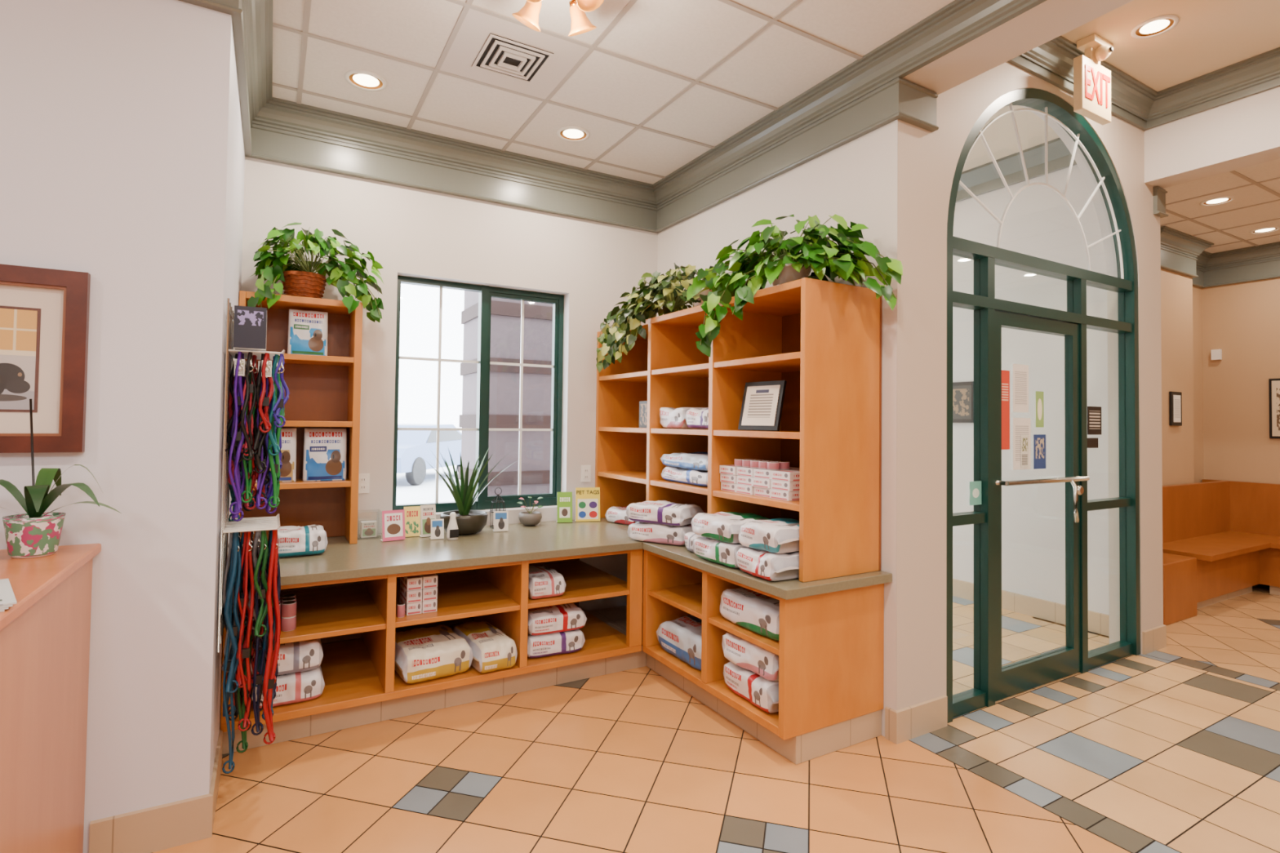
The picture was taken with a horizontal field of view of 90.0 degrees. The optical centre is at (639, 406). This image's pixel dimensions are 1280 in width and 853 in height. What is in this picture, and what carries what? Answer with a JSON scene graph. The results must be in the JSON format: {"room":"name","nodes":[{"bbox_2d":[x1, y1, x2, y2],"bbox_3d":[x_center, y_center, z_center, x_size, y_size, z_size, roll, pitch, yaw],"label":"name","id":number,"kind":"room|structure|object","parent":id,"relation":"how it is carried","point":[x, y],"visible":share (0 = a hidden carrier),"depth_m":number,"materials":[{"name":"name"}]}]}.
{"room":"veterinary clinic","nodes":[
{"label":"veterinary clinic","id":0,"kind":"room"},
{"bbox_2d":[0,0,178,852],"bbox_3d":[-3.036,-0.435,1.378,3.300,3.700,0.150,2,-2,-30],"label":"wall","id":1,"kind":"structure","parent":0,"point":[88,87],"depth_m":2.05,"materials":[{"name":"white paint"}]},
{"bbox_2d":[0,263,90,453],"bbox_3d":[-1.996,-0.146,1.868,0.585,0.563,0.031,2,-2,-30],"label":"picture","id":2,"kind":"object","parent":1,"relation":"attached to","point":[44,313],"visible":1,"depth_m":1.96,"materials":[{"name":"brown wood"}]},
{"bbox_2d":[154,0,244,806],"bbox_3d":[-1.855,-0.386,2.781,0.150,3.700,1.400,2,-2,-30],"label":"wall","id":3,"kind":"structure","parent":0,"point":[209,172],"depth_m":2.17,"materials":[{"name":"white paint"}]},
{"bbox_2d":[88,729,222,852],"bbox_3d":[-1.716,1.384,2.310,0.322,0.142,0.522,2,-2,-30],"label":"baseboard","id":4,"kind":"structure","parent":3,"relation":"attached to","point":[179,823],"depth_m":2.10,"materials":[{"name":"tile"}]},
{"bbox_2d":[217,297,289,773],"bbox_3d":[-1.479,0.474,2.460,0.203,1.706,0.402,2,-2,-30],"label":"display rack","id":5,"kind":"object","parent":3,"relation":"attached to","point":[250,585],"visible":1,"depth_m":2.34,"materials":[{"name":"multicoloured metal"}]},
{"bbox_2d":[244,0,1046,208],"bbox_3d":[-0.455,-1.661,-0.275,6.060,0.125,8.130,2,-2,-30],"label":"crown molding","id":6,"kind":"structure","parent":3,"relation":"attached to","point":[958,23],"depth_m":3.51,"materials":[{"name":"grey"}]},
{"bbox_2d":[241,156,657,611],"bbox_3d":[-0.994,-0.341,4.179,3.040,3.700,0.160,2,-2,-30],"label":"wall","id":7,"kind":"structure","parent":0,"point":[410,232],"depth_m":3.99,"materials":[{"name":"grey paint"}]},
{"bbox_2d":[358,473,369,493],"bbox_3d":[-1.607,0.446,3.713,0.070,0.114,0.008,2,-2,-30],"label":"wall outlet","id":8,"kind":"object","parent":7,"relation":"attached to","point":[364,478],"visible":0.91,"depth_m":3.71,"materials":[{"name":"white plastic"}]},
{"bbox_2d":[392,275,564,512],"bbox_3d":[-1.035,-0.061,4.191,1.115,1.460,0.070,2,-2,-30],"label":"window","id":9,"kind":"structure","parent":7,"relation":"in","point":[483,502],"depth_m":4.19,"materials":[{"name":"teal"}]},
{"bbox_2d":[178,0,938,233],"bbox_3d":[-1.849,-1.461,2.379,6.310,0.180,2.134,2,-2,-30],"label":"trim","id":10,"kind":"structure","parent":7,"relation":"attached to","point":[900,99],"depth_m":3.69,"materials":[{"name":"grey"}]},
{"bbox_2d":[581,465,591,482],"bbox_3d":[-0.373,0.464,4.426,0.070,0.114,0.008,2,-2,-30],"label":"wall outlet","id":11,"kind":"object","parent":7,"relation":"attached to","point":[585,469],"visible":1,"depth_m":4.42,"materials":[{"name":"white plastic"}]},
{"bbox_2d":[272,0,954,184],"bbox_3d":[-0.454,-1.748,-0.273,6.060,0.050,8.130,2,-2,-30],"label":"ceiling","id":12,"kind":"structure","parent":0,"point":[684,37],"depth_m":3.08,"materials":[{"name":"tile"}]},
{"bbox_2d":[344,69,386,91],"bbox_3d":[-1.383,-1.645,3.232,0.196,0.008,0.196,2,-2,-30],"label":"recessed light","id":13,"kind":"object","parent":12,"relation":"in","point":[356,77],"visible":1,"depth_m":3.23,"materials":[{"name":"white plastic"}]},
{"bbox_2d":[440,8,589,99],"bbox_3d":[-0.604,-1.633,3.023,0.548,0.021,0.548,2,-2,-30],"label":"ceiling air vent","id":14,"kind":"object","parent":12,"relation":"in","point":[486,48],"depth_m":2.98,"materials":[{"name":"metal"}]},
{"bbox_2d":[511,0,604,35],"bbox_3d":[-0.297,-1.531,2.326,0.365,0.239,0.365,2,-2,-30],"label":"ceiling light fixture","id":15,"kind":"object","parent":12,"relation":"hanging from","point":[528,15],"depth_m":2.39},
{"bbox_2d":[272,0,862,177],"bbox_3d":[-0.466,-1.721,-0.315,6.000,0.006,8.070,2,-2,-30],"label":"grid","id":16,"kind":"object","parent":12,"relation":"attached to","point":[468,4],"visible":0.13,"depth_m":3.08,"materials":[{"name":"grey"}]},
{"bbox_2d":[556,125,590,142],"bbox_3d":[-0.396,-1.619,3.801,0.196,0.008,0.196,2,-2,-30],"label":"recessed light","id":17,"kind":"object","parent":12,"relation":"in","point":[569,133],"visible":1,"depth_m":3.80,"materials":[{"name":"white plastic"}]},
{"bbox_2d":[152,584,1279,852],"bbox_3d":[1.662,1.478,1.454,11.800,0.003,9.484,2,-2,-30],"label":"floor","id":18,"kind":"structure","parent":0,"point":[1175,748],"depth_m":2.58,"materials":[{"name":"beige tile"}]},
{"bbox_2d":[0,543,101,852],"bbox_3d":[-1.635,0.918,1.065,0.815,1.015,1.747,2,-2,-30],"label":"reception desk","id":19,"kind":"object","parent":18,"relation":"on","point":[45,636],"visible":1,"depth_m":1.63,"materials":[{"name":"brown wood"}]},
{"bbox_2d":[0,578,17,612],"bbox_3d":[-1.469,0.411,1.342,0.280,0.016,0.218,-1,-2,43],"label":"magazine stack","id":20,"kind":"object","parent":19,"relation":"on","point":[7,598],"visible":1,"depth_m":1.37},
{"bbox_2d":[0,399,121,559],"bbox_3d":[-1.719,0.202,1.817,0.370,0.450,0.218,1,-1,-16],"label":"potted orchid","id":21,"kind":"object","parent":19,"relation":"on","point":[36,533],"visible":1,"depth_m":1.82,"materials":[{"name":"green plant"}]},
{"bbox_2d":[220,517,892,764],"bbox_3d":[-0.508,1.116,3.140,2.606,0.750,2.078,2,-2,-30],"label":"base cabinet","id":22,"kind":"object","parent":18,"relation":"on","point":[829,648],"visible":0.79,"depth_m":3.11,"materials":[{"name":"laminate"}]},
{"bbox_2d":[279,594,297,631],"bbox_3d":[-1.625,0.935,2.894,0.122,0.121,0.182,2,-2,-30],"label":"cans","id":23,"kind":"object","parent":22,"relation":"on","point":[287,603],"visible":0.54,"depth_m":2.84,"materials":[{"name":"pink metal"}]},
{"bbox_2d":[252,665,324,708],"bbox_3d":[-1.629,1.247,2.959,0.280,0.130,0.408,2,-2,-31],"label":"bag","id":24,"kind":"object","parent":22,"relation":"on","point":[305,686],"visible":0.38,"depth_m":2.81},
{"bbox_2d":[250,638,323,675],"bbox_3d":[-1.634,1.116,2.965,0.280,0.130,0.414,2,-2,-29],"label":"bag","id":25,"kind":"object","parent":24,"relation":"on","point":[308,655],"visible":0.37,"depth_m":2.82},
{"bbox_2d":[238,290,362,544],"bbox_3d":[-1.825,0.081,3.430,0.567,1.300,0.287,2,-2,-30],"label":"bookcase","id":26,"kind":"object","parent":22,"relation":"on","point":[325,391],"visible":0.54,"depth_m":3.53,"materials":[{"name":"brown wood"}]},
{"bbox_2d":[255,428,296,483],"bbox_3d":[-1.908,0.253,3.353,0.190,0.280,0.109,2,-2,-30],"label":"box","id":27,"kind":"object","parent":26,"relation":"in","point":[288,470],"visible":0.47,"depth_m":3.34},
{"bbox_2d":[287,308,328,355],"bbox_3d":[-1.778,-0.392,3.428,0.190,0.245,0.100,2,-2,-30],"label":"food box","id":28,"kind":"object","parent":26,"relation":"in","point":[307,330],"visible":0.94,"depth_m":3.39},
{"bbox_2d":[247,222,383,322],"bbox_3d":[-1.702,-0.704,3.411,0.660,0.522,0.378,2,-2,-30],"label":"pothos","id":29,"kind":"object","parent":26,"relation":"on","point":[297,280],"visible":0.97,"depth_m":3.38,"materials":[{"name":"green plant"}]},
{"bbox_2d":[302,428,346,481],"bbox_3d":[-1.706,0.258,3.468,0.210,0.280,0.114,2,-2,-30],"label":"bag","id":30,"kind":"object","parent":26,"relation":"in","point":[324,458],"visible":1,"depth_m":3.43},
{"bbox_2d":[277,524,328,557],"bbox_3d":[-1.688,0.663,3.172,0.235,0.125,0.235,2,-2,-31],"label":"bag","id":31,"kind":"object","parent":22,"relation":"on","point":[293,540],"visible":0.89,"depth_m":3.09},
{"bbox_2d":[360,520,377,537],"bbox_3d":[-1.530,0.663,3.609,0.120,0.150,0.100,2,-2,-30],"label":"display box","id":32,"kind":"object","parent":22,"relation":"on","point":[368,528],"visible":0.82,"depth_m":3.59,"materials":[{"name":"cardboard"}]},
{"bbox_2d":[380,509,405,542],"bbox_3d":[-1.367,0.656,3.544,0.120,0.164,0.056,2,-2,-36],"label":"brochure holder","id":33,"kind":"object","parent":22,"relation":"on","point":[393,521],"visible":1,"depth_m":3.53,"materials":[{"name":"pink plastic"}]},
{"bbox_2d":[404,506,420,537],"bbox_3d":[-1.308,0.657,3.671,0.090,0.168,0.056,1,-2,-24],"label":"photo card","id":34,"kind":"object","parent":22,"relation":"on","point":[412,514],"visible":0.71,"depth_m":3.66,"materials":[{"name":"beige paper"}]},
{"bbox_2d":[399,573,437,615],"bbox_3d":[-1.109,0.921,3.202,0.144,0.176,0.208,2,-2,-30],"label":"cartons","id":35,"kind":"object","parent":22,"relation":"on","point":[419,593],"visible":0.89,"depth_m":3.12},
{"bbox_2d":[419,504,435,537],"bbox_3d":[-1.218,0.653,3.676,0.085,0.178,0.056,2,-2,-36],"label":"photo card","id":36,"kind":"object","parent":22,"relation":"on","point":[428,512],"visible":0.71,"depth_m":3.66,"materials":[{"name":"white paper"}]},
{"bbox_2d":[394,624,473,684],"bbox_3d":[-1.083,1.246,3.258,0.340,0.160,0.437,2,-2,-35],"label":"bag","id":37,"kind":"object","parent":22,"relation":"on","point":[422,654],"visible":0.92,"depth_m":3.12,"materials":[{"name":"white plastic"}]},
{"bbox_2d":[429,519,444,539],"bbox_3d":[-1.143,0.687,3.603,0.070,0.109,0.056,1,-2,-24],"label":"photo card","id":38,"kind":"object","parent":22,"relation":"on","point":[437,525],"visible":1,"depth_m":3.59,"materials":[{"name":"white paper"}]},
{"bbox_2d":[446,512,458,540],"bbox_3d":[-1.049,0.669,3.586,0.064,0.150,0.066,2,-2,-30],"label":"bottle","id":39,"kind":"object","parent":22,"relation":"on","point":[452,534],"visible":1,"depth_m":3.56,"materials":[{"name":"white plastic"}]},
{"bbox_2d":[424,446,520,534],"bbox_3d":[-0.996,0.494,3.791,0.596,0.510,0.389,2,-2,-30],"label":"agave","id":40,"kind":"object","parent":22,"relation":"on","point":[468,522],"visible":0.93,"depth_m":3.74,"materials":[{"name":"green"}]},
{"bbox_2d":[453,621,517,673],"bbox_3d":[-0.824,1.257,3.370,0.200,0.150,0.452,2,-2,-35],"label":"bag","id":41,"kind":"object","parent":22,"relation":"on","point":[492,651],"visible":0.88,"depth_m":3.23,"materials":[{"name":"white plastic"}]},
{"bbox_2d":[489,487,506,528],"bbox_3d":[-0.890,0.631,4.014,0.105,0.250,0.105,2,-2,-30],"label":"candle lantern","id":42,"kind":"object","parent":22,"relation":"on","point":[498,495],"visible":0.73,"depth_m":4.01,"materials":[{"name":"black metal"}]},
{"bbox_2d":[493,511,508,531],"bbox_3d":[-0.844,0.693,3.880,0.085,0.119,0.056,1,-1,-19],"label":"photo card","id":43,"kind":"object","parent":22,"relation":"on","point":[500,517],"visible":1,"depth_m":3.86,"materials":[{"name":"white paper"}]},
{"bbox_2d":[517,496,543,525],"bbox_3d":[-0.702,0.670,4.111,0.177,0.181,0.150,2,-2,-30],"label":"potted plant","id":44,"kind":"object","parent":22,"relation":"on","point":[528,517],"visible":1,"depth_m":4.07,"materials":[{"name":"grey ceramic"}]},
{"bbox_2d":[528,565,565,599],"bbox_3d":[-0.555,0.961,3.518,0.200,0.125,0.311,2,-2,-30],"label":"bag","id":45,"kind":"object","parent":22,"relation":"on","point":[544,582],"visible":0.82,"depth_m":3.41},
{"bbox_2d":[527,629,585,657],"bbox_3d":[-0.527,1.282,3.580,0.330,0.118,0.371,1,-2,-27],"label":"bag","id":46,"kind":"object","parent":22,"relation":"on","point":[567,642],"visible":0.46,"depth_m":3.42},
{"bbox_2d":[527,602,586,635],"bbox_3d":[-0.517,1.163,3.582,0.330,0.118,0.374,1,-2,-28],"label":"bag","id":47,"kind":"object","parent":46,"relation":"on","point":[548,620],"visible":0.65,"depth_m":3.44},
{"bbox_2d":[556,492,572,522],"bbox_3d":[-0.501,0.667,4.251,0.100,0.198,0.056,1,-1,-13],"label":"brochure","id":48,"kind":"object","parent":22,"relation":"on","point":[564,500],"visible":1,"depth_m":4.24,"materials":[{"name":"green paper"}]},
{"bbox_2d":[574,487,599,521],"bbox_3d":[-0.352,0.658,4.314,0.165,0.223,0.056,1,-1,-13],"label":"sign","id":49,"kind":"object","parent":22,"relation":"on","point":[587,499],"visible":1,"depth_m":4.31,"materials":[{"name":"paper"}]},
{"bbox_2d":[604,506,636,524],"bbox_3d":[-0.069,0.723,4.268,0.260,0.100,0.229,0,-2,40],"label":"bag","id":50,"kind":"object","parent":22,"relation":"on","point":[614,514],"visible":0.46,"depth_m":4.20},
{"bbox_2d":[627,521,693,545],"bbox_3d":[0.144,0.707,3.632,0.380,0.105,0.257,0,-2,32],"label":"bag","id":51,"kind":"object","parent":22,"relation":"on","point":[641,531],"visible":0.69,"depth_m":3.52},
{"bbox_2d":[626,500,704,526],"bbox_3d":[0.141,0.601,3.629,0.380,0.105,0.260,0,-2,34],"label":"bag","id":52,"kind":"object","parent":51,"relation":"on","point":[659,512],"visible":0.94,"depth_m":3.53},
{"bbox_2d":[656,614,702,670],"bbox_3d":[0.349,1.264,3.460,0.354,0.170,0.460,2,-2,-30],"label":"bag","id":53,"kind":"object","parent":22,"relation":"on","point":[681,637],"visible":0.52,"depth_m":3.39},
{"bbox_2d":[684,532,703,552],"bbox_3d":[0.362,0.706,3.373,0.269,0.100,0.120,2,-2,-30],"label":"bag","id":54,"kind":"object","parent":22,"relation":"on","point":[689,537],"visible":0.3,"depth_m":3.30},
{"bbox_2d":[693,537,749,568],"bbox_3d":[0.468,0.697,3.127,0.310,0.110,0.340,2,-2,-33],"label":"bag","id":55,"kind":"object","parent":22,"relation":"on","point":[710,549],"visible":0.41,"depth_m":3.02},
{"bbox_2d":[690,511,768,543],"bbox_3d":[0.460,0.586,3.131,0.316,0.110,0.340,1,-2,-29],"label":"bag","id":56,"kind":"object","parent":55,"relation":"on","point":[724,526],"visible":0.7,"depth_m":3.06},
{"bbox_2d":[595,277,881,582],"bbox_3d":[0.406,0.116,3.719,0.487,1.300,2.017,2,-2,-30],"label":"bookcase","id":57,"kind":"object","parent":22,"relation":"on","point":[822,338],"visible":0.67,"depth_m":3.29,"materials":[{"name":"brown wood"}]},
{"bbox_2d":[639,400,647,427],"bbox_3d":[0.051,0.050,4.071,0.060,0.170,0.120,2,-2,-30],"label":"product box","id":58,"kind":"object","parent":57,"relation":"on","point":[642,404],"visible":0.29,"depth_m":4.06,"materials":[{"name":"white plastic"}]},
{"bbox_2d":[595,262,713,373],"bbox_3d":[0.154,-0.536,3.981,0.621,0.619,1.086,2,-2,-30],"label":"pothos","id":59,"kind":"object","parent":57,"relation":"on","point":[669,295],"visible":0.81,"depth_m":3.92,"materials":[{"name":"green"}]},
{"bbox_2d":[659,407,704,428],"bbox_3d":[0.300,0.069,3.799,0.310,0.125,0.260,2,-2,-30],"label":"bag","id":60,"kind":"object","parent":57,"relation":"on","point":[670,417],"visible":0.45,"depth_m":3.70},
{"bbox_2d":[661,466,707,486],"bbox_3d":[0.368,0.396,3.670,0.310,0.085,0.500,1,-2,-29],"label":"bag","id":61,"kind":"object","parent":57,"relation":"on","point":[688,476],"visible":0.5,"depth_m":3.58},
{"bbox_2d":[660,451,707,471],"bbox_3d":[0.370,0.310,3.673,0.311,0.085,0.500,1,-2,-29],"label":"bag","id":62,"kind":"object","parent":61,"relation":"on","point":[695,460],"visible":0.53,"depth_m":3.58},
{"bbox_2d":[684,407,708,429],"bbox_3d":[0.445,0.067,3.548,0.317,0.120,0.260,2,-2,-30],"label":"bag","id":63,"kind":"object","parent":57,"relation":"on","point":[695,418],"visible":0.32,"depth_m":3.49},
{"bbox_2d":[719,465,799,501],"bbox_3d":[0.654,0.366,3.151,0.271,0.128,0.510,2,-2,-30],"label":"product boxes","id":64,"kind":"object","parent":57,"relation":"on","point":[780,484],"visible":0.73,"depth_m":3.03},
{"bbox_2d":[733,458,789,470],"bbox_3d":[0.595,0.281,3.141,0.120,0.035,0.306,2,-2,-30],"label":"tins","id":65,"kind":"object","parent":64,"relation":"on","point":[752,463],"visible":1,"depth_m":3.06,"materials":[{"name":"pink metal"}]},
{"bbox_2d":[737,380,786,431],"bbox_3d":[0.598,-0.004,3.143,0.066,0.243,0.260,2,-2,-36],"label":"frame","id":66,"kind":"object","parent":57,"relation":"on","point":[762,402],"visible":0.96,"depth_m":3.12,"materials":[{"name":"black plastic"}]},
{"bbox_2d":[686,213,902,357],"bbox_3d":[0.695,-0.587,3.090,0.601,0.666,1.022,2,-2,-30],"label":"pothos","id":67,"kind":"object","parent":57,"relation":"on","point":[751,268],"visible":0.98,"depth_m":2.99,"materials":[{"name":"green plant"}]},
{"bbox_2d":[719,587,779,640],"bbox_3d":[0.638,0.954,2.997,0.372,0.145,0.440,2,-2,-30],"label":"bag","id":68,"kind":"object","parent":22,"relation":"on","point":[758,613],"visible":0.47,"depth_m":2.90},
{"bbox_2d":[723,661,778,713],"bbox_3d":[0.627,1.270,2.973,0.376,0.140,0.360,1,-2,-28],"label":"bag","id":69,"kind":"object","parent":22,"relation":"on","point":[762,693],"visible":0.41,"depth_m":2.84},
{"bbox_2d":[721,632,778,680],"bbox_3d":[0.627,1.129,2.973,0.376,0.140,0.360,2,-2,-33],"label":"bag","id":70,"kind":"object","parent":69,"relation":"on","point":[746,655],"visible":0.34,"depth_m":2.85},
{"bbox_2d":[734,547,799,581],"bbox_3d":[0.619,0.689,2.853,0.308,0.115,0.250,1,-2,-29],"label":"bag","id":71,"kind":"object","parent":22,"relation":"on","point":[768,566],"visible":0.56,"depth_m":2.74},
{"bbox_2d":[738,518,799,553],"bbox_3d":[0.632,0.574,2.863,0.314,0.115,0.250,2,-2,-30],"label":"bag","id":72,"kind":"object","parent":71,"relation":"on","point":[776,535],"visible":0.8,"depth_m":2.75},
{"bbox_2d":[1162,552,1197,625],"bbox_3d":[3.891,1.370,4.950,0.550,0.440,0.480,2,-2,-30],"label":"wooden bench","id":73,"kind":"object","parent":18,"relation":"on","point":[1180,572],"visible":0.36,"depth_m":4.74,"materials":[{"name":"brown wood"}]},
{"bbox_2d":[1162,479,1279,608],"bbox_3d":[5.582,1.135,4.468,1.785,0.930,3.185,2,-2,-30],"label":"bench","id":74,"kind":"object","parent":18,"relation":"on","point":[1231,528],"visible":0.71,"depth_m":5.55,"materials":[{"name":"brown wood"}]},
{"bbox_2d":[656,119,897,737],"bbox_3d":[0.766,-0.326,3.890,0.280,3.700,2.099,2,-2,-30],"label":"wall","id":75,"kind":"structure","parent":0,"point":[856,181],"depth_m":3.13,"materials":[{"name":"grey paint"}]},
{"bbox_2d":[1007,35,1279,130],"bbox_3d":[3.858,-1.943,1.009,2.120,0.170,6.030,2,-2,-30],"label":"crown molding","id":76,"kind":"structure","parent":75,"relation":"attached to","point":[1134,102],"depth_m":3.76,"materials":[{"name":"grey"}]},
{"bbox_2d":[962,105,1058,171],"bbox_3d":[1.599,-1.982,5.064,2.260,0.050,2.890,2,-2,-30],"label":"ceiling","id":77,"kind":"structure","parent":0,"point":[1000,136],"depth_m":4.62,"materials":[{"name":"beige paint"}]},
{"bbox_2d":[902,0,1133,94],"bbox_3d":[2.818,-1.890,0.408,0.280,0.690,6.030,2,-2,-30],"label":"beam","id":78,"kind":"structure","parent":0,"point":[1049,20],"depth_m":2.64,"materials":[{"name":"paint"}]},
{"bbox_2d":[896,61,1163,710],"bbox_3d":[2.259,-0.313,3.644,2.620,3.700,0.180,2,-2,-30],"label":"wall","id":79,"kind":"structure","parent":0,"point":[927,160],"depth_m":3.07,"materials":[{"name":"paint"}]},
{"bbox_2d":[884,694,947,744],"bbox_3d":[1.284,1.438,2.969,0.362,0.142,0.062,2,-2,-30],"label":"baseboard","id":80,"kind":"structure","parent":79,"relation":"attached to","point":[908,723],"depth_m":2.92,"materials":[{"name":"tile"}]},
{"bbox_2d":[946,88,1140,723],"bbox_3d":[2.303,-0.115,3.619,1.958,3.304,0.090,2,-2,-30],"label":"door frame","id":81,"kind":"structure","parent":79,"relation":"in","point":[984,303],"depth_m":3.69,"materials":[{"name":"teal"}]},
{"bbox_2d":[969,480,981,505],"bbox_3d":[1.711,0.441,3.267,0.090,0.120,0.005,2,-2,-30],"label":"door sign","id":82,"kind":"object","parent":81,"relation":"attached to","point":[975,486],"depth_m":3.26,"materials":[{"name":"paper"}]},
{"bbox_2d":[995,311,1089,701],"bbox_3d":[2.208,0.516,3.493,0.852,2.015,0.145,2,-2,-30],"label":"door","id":83,"kind":"structure","parent":81,"relation":"attached to","point":[1013,678],"depth_m":3.51,"materials":[{"name":"teal"}]},
{"bbox_2d":[1087,406,1101,448],"bbox_3d":[2.745,0.124,3.870,0.157,0.249,0.005,2,-2,-30],"label":"door sign","id":84,"kind":"object","parent":81,"relation":"attached to","point":[1094,420],"depth_m":3.87,"materials":[{"name":"black plastic"}]},
{"bbox_2d":[1142,624,1166,654],"bbox_3d":[3.253,1.493,4.181,0.302,0.142,0.192,2,-2,-30],"label":"baseboard","id":85,"kind":"structure","parent":79,"relation":"attached to","point":[1153,639],"depth_m":4.09,"materials":[{"name":"tile"}]},
{"bbox_2d":[1153,186,1168,217],"bbox_3d":[3.389,-1.348,4.289,0.134,0.180,0.204,2,-2,-30],"label":"wall sconce","id":86,"kind":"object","parent":79,"relation":"attached to","point":[1159,193],"depth_m":4.20,"materials":[{"name":"grey"}]},
{"bbox_2d":[952,164,1109,614],"bbox_3d":[2.541,-0.259,5.694,0.080,3.700,3.090,2,-2,-30],"label":"wall","id":87,"kind":"structure","parent":0,"point":[1038,223],"depth_m":4.82,"materials":[{"name":"grey paint"}]},
{"bbox_2d":[952,381,973,422],"bbox_3d":[2.669,-0.036,5.354,0.023,0.340,0.300,2,-2,-30],"label":"framed picture","id":88,"kind":"object","parent":87,"relation":"attached to","point":[962,392],"visible":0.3,"depth_m":5.31,"materials":[{"name":"paper"}]},
{"bbox_2d":[955,137,1076,202],"bbox_3d":[1.597,-1.857,5.061,2.260,0.200,2.890,2,-2,-30],"label":"crown molding","id":89,"kind":"structure","parent":87,"relation":"attached to","point":[983,179],"depth_m":4.95,"materials":[{"name":"grey"}]},
{"bbox_2d":[952,578,1109,636],"bbox_3d":[2.524,1.517,5.550,0.012,0.142,2.870,2,-2,-30],"label":"baseboard","id":90,"kind":"structure","parent":87,"relation":"attached to","point":[1098,623],"depth_m":4.78,"materials":[{"name":"tile"}]},
{"bbox_2d":[1061,0,1279,91],"bbox_3d":[3.860,-2.053,1.012,2.120,0.050,6.030,2,-2,-30],"label":"ceiling","id":91,"kind":"structure","parent":0,"point":[1209,36],"depth_m":3.42,"materials":[{"name":"beige paint"}]},
{"bbox_2d":[1073,33,1113,124],"bbox_3d":[2.487,-1.782,3.466,0.310,0.404,0.130,2,-2,-30],"label":"exit sign","id":92,"kind":"object","parent":91,"relation":"hanging from","point":[1091,80],"visible":1,"depth_m":3.45,"materials":[{"name":"beige"}]},
{"bbox_2d":[1130,14,1178,38],"bbox_3d":[2.686,-1.981,3.342,0.196,0.008,0.196,2,-2,-30],"label":"recessed light","id":93,"kind":"object","parent":91,"relation":"in","point":[1157,25],"visible":1,"depth_m":3.34,"materials":[{"name":"white plastic"}]},
{"bbox_2d":[1160,268,1203,485],"bbox_3d":[4.317,-0.239,5.617,2.920,3.700,0.300,2,-2,-30],"label":"wall","id":94,"kind":"structure","parent":0,"point":[1181,304],"depth_m":5.78,"materials":[{"name":"beige paint"}]},
{"bbox_2d":[1168,391,1182,426],"bbox_3d":[4.751,0.018,5.674,0.200,0.300,0.023,2,-2,-30],"label":"framed picture","id":95,"kind":"object","parent":94,"relation":"attached to","point":[1175,397],"visible":1,"depth_m":5.65,"materials":[{"name":"black plastic"}]},
{"bbox_2d":[1144,86,1279,188],"bbox_3d":[4.870,-1.836,1.592,0.220,0.690,6.030,2,-2,-30],"label":"beam","id":96,"kind":"structure","parent":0,"point":[1244,132],"depth_m":3.85,"materials":[{"name":"paint"}]},
{"bbox_2d":[1160,158,1279,253],"bbox_3d":[6.034,-1.594,2.705,2.920,0.050,6.800,2,-2,-30],"label":"ceiling","id":97,"kind":"structure","parent":0,"point":[1250,195],"depth_m":4.94,"materials":[{"name":"tile"}]},
{"bbox_2d":[1200,195,1235,205],"bbox_3d":[4.314,-1.536,4.783,0.196,0.008,0.196,2,-2,-30],"label":"recessed light","id":98,"kind":"object","parent":97,"relation":"in","point":[1219,200],"visible":1,"depth_m":4.78,"materials":[{"name":"white plastic"}]},
{"bbox_2d":[1160,170,1279,247],"bbox_3d":[6.034,-1.566,2.705,2.920,0.006,6.800,2,-2,-30],"label":"grid","id":99,"kind":"object","parent":97,"relation":"attached to","point":[1253,182],"visible":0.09,"depth_m":5.04,"materials":[{"name":"grey"}]},
{"bbox_2d":[1248,226,1279,234],"bbox_3d":[5.339,-1.506,5.467,0.196,0.008,0.196,2,-2,-30],"label":"recessed light","id":100,"kind":"object","parent":97,"relation":"in","point":[1267,229],"visible":1,"depth_m":5.46,"materials":[{"name":"white plastic"}]},
{"bbox_2d":[1201,277,1279,484],"bbox_3d":[7.309,-0.253,3.506,0.150,3.700,6.950,2,-2,-30],"label":"wall","id":101,"kind":"structure","parent":0,"point":[1242,320],"depth_m":6.10,"materials":[{"name":"beige paint"}]},
{"bbox_2d":[1160,225,1279,269],"bbox_3d":[6.033,-1.506,2.703,2.920,0.125,6.800,2,-2,-30],"label":"crown molding","id":102,"kind":"structure","parent":101,"relation":"attached to","point":[1173,239],"depth_m":5.90,"materials":[{"name":"grey"}]},
{"bbox_2d":[1160,246,1279,288],"bbox_3d":[6.031,-1.354,2.700,2.920,0.180,6.800,2,-2,-30],"label":"frieze","id":103,"kind":"object","parent":101,"relation":"attached to","point":[1172,260],"visible":0.43,"depth_m":6.00,"materials":[{"name":"grey"}]},
{"bbox_2d":[1268,378,1279,438],"bbox_3d":[5.902,0.015,5.755,0.023,0.550,0.360,2,-2,-30],"label":"framed notice","id":104,"kind":"object","parent":101,"relation":"attached to","point":[1273,384],"visible":1,"depth_m":5.87,"materials":[{"name":"black plastic"}]},
{"label":"outside","id":105,"kind":"structure","parent":0,"visible":0},
{"bbox_2d":[395,465,460,504],"bbox_3d":[-11.998,2.195,30.684,70.000,0.050,54.800,2,-2,-30],"label":"ground","id":106,"kind":"structure","parent":105,"point":[406,493],"depth_m":14.36,"materials":[{"name":"snow"}]},
{"bbox_2d":[396,423,462,485],"bbox_3d":[-5.911,1.181,16.755,1.760,1.450,4.450,1,-1,8],"label":"parked car","id":107,"kind":"object","parent":106,"relation":"on","point":[414,446],"visible":0.51,"depth_m":15.81,"materials":[{"name":"blue paint"}]},
{"bbox_2d":[457,290,552,497],"bbox_3d":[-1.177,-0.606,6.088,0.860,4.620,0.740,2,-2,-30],"label":"building","id":108,"kind":"structure","parent":106,"relation":"on","point":[505,313],"depth_m":5.76,"materials":[{"name":"brick"}]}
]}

